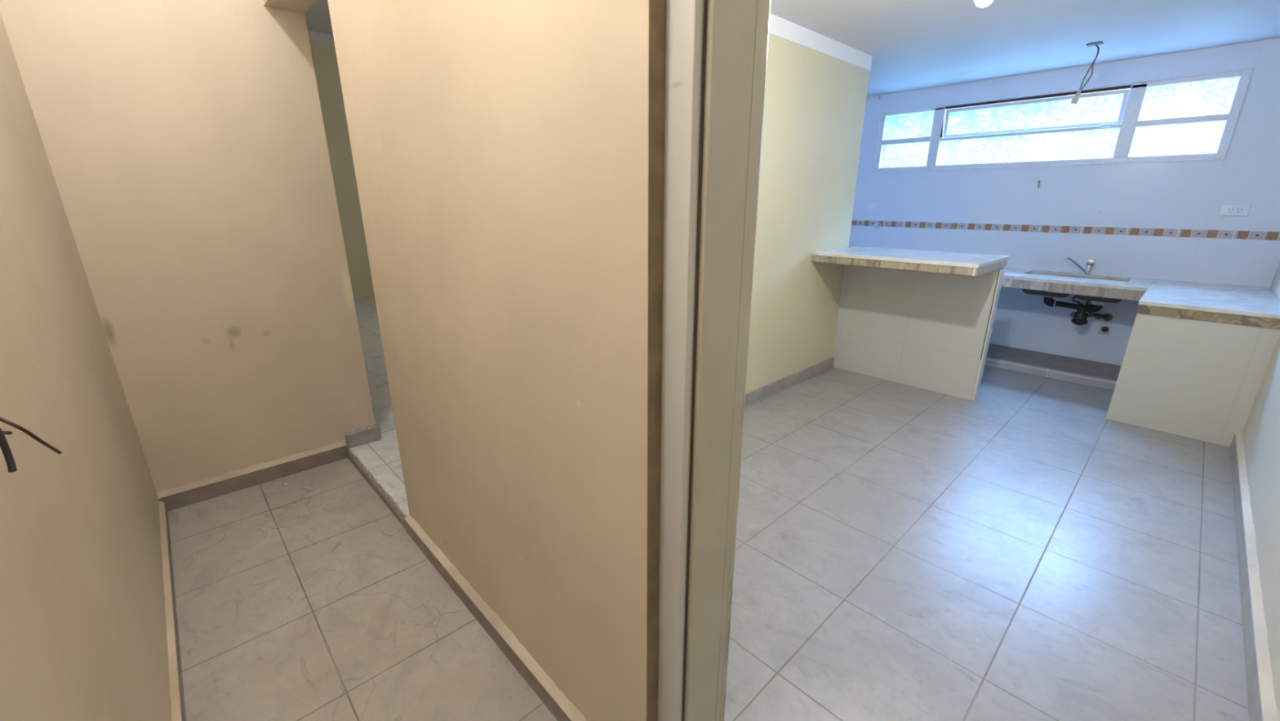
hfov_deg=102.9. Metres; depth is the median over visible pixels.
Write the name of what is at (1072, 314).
supply hose
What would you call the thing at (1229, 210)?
outlet
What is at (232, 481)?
baseboard
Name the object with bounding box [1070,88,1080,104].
socket
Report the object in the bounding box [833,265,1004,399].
wall
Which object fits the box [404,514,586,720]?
baseboard
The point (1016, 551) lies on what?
floor
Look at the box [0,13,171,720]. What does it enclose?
wall
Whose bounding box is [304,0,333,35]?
ceiling
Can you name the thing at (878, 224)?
valve
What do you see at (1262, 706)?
baseboard
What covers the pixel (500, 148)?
wall
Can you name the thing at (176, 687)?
baseboard
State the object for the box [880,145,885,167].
wall
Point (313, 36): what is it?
trim
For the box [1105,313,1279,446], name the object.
wall
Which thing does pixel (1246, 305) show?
countertop
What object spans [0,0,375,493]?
wall
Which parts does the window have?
sash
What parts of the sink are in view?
bowl, bowl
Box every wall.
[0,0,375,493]
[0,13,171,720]
[262,0,648,720]
[309,40,374,297]
[745,33,869,393]
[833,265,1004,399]
[848,37,1279,365]
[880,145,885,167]
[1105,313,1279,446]
[1241,261,1279,720]
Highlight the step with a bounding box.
[346,452,405,528]
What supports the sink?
in the countertop at (1246, 305)
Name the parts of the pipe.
outlet arm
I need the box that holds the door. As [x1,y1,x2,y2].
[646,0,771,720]
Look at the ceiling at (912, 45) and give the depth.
3.43 m
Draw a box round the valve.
[873,222,881,228]
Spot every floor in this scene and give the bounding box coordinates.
[168,457,557,720]
[347,295,1248,720]
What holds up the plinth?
on the floor at (1016, 551)
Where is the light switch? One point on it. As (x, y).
(870, 206)
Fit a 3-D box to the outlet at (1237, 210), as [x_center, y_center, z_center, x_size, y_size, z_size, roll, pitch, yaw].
[4.571,-1.145,3.890,0.004,0.050,0.039,-16,23,-41]
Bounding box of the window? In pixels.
[871,66,1254,173]
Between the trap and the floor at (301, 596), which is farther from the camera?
the trap
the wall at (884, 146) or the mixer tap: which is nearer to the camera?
the mixer tap
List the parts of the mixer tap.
spout, lever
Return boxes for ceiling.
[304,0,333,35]
[770,0,1279,97]
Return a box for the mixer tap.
[1064,257,1095,274]
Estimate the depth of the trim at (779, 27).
3.51 m
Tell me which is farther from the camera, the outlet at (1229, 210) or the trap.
the trap
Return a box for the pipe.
[1043,295,1112,324]
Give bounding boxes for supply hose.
[1070,296,1083,317]
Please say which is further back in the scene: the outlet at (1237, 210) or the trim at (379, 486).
the outlet at (1237, 210)
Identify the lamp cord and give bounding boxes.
[1070,41,1103,104]
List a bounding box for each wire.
[0,417,62,453]
[0,427,17,472]
[2,431,12,435]
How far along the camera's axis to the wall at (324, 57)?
7.72 m
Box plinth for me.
[984,343,1120,390]
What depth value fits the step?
2.80 m
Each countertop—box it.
[811,245,1008,277]
[1001,266,1279,328]
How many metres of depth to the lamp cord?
3.78 m
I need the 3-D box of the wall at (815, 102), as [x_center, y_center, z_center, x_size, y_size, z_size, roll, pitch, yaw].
[0.462,-1.334,3.154,3.630,3.850,0.150,-16,23,-41]
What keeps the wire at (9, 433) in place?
attached to the wall at (83, 636)
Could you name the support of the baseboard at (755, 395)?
attached to the wall at (815, 102)
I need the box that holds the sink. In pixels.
[1022,272,1128,302]
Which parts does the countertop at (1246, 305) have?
edge panel, edge panel, edge panel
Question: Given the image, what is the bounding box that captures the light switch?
[866,202,877,209]
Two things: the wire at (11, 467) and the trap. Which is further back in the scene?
the trap
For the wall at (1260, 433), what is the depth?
2.29 m
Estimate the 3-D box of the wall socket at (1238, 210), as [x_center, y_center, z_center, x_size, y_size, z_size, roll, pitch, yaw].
[4.558,-1.151,3.909,0.016,0.084,0.148,-16,23,-41]
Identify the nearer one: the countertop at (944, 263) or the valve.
the countertop at (944, 263)
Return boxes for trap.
[1071,311,1088,324]
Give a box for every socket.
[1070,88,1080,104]
[1218,204,1251,216]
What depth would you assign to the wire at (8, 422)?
0.83 m
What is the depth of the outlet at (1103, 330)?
4.60 m
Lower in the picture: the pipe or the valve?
the pipe
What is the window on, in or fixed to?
attached to the wall at (1187, 194)
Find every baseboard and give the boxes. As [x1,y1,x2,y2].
[157,423,381,511]
[159,501,186,720]
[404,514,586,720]
[744,356,834,406]
[1230,432,1279,720]
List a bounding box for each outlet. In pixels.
[1097,325,1110,334]
[1226,206,1235,213]
[1234,206,1244,213]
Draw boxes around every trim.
[307,30,334,44]
[346,448,407,518]
[768,13,871,71]
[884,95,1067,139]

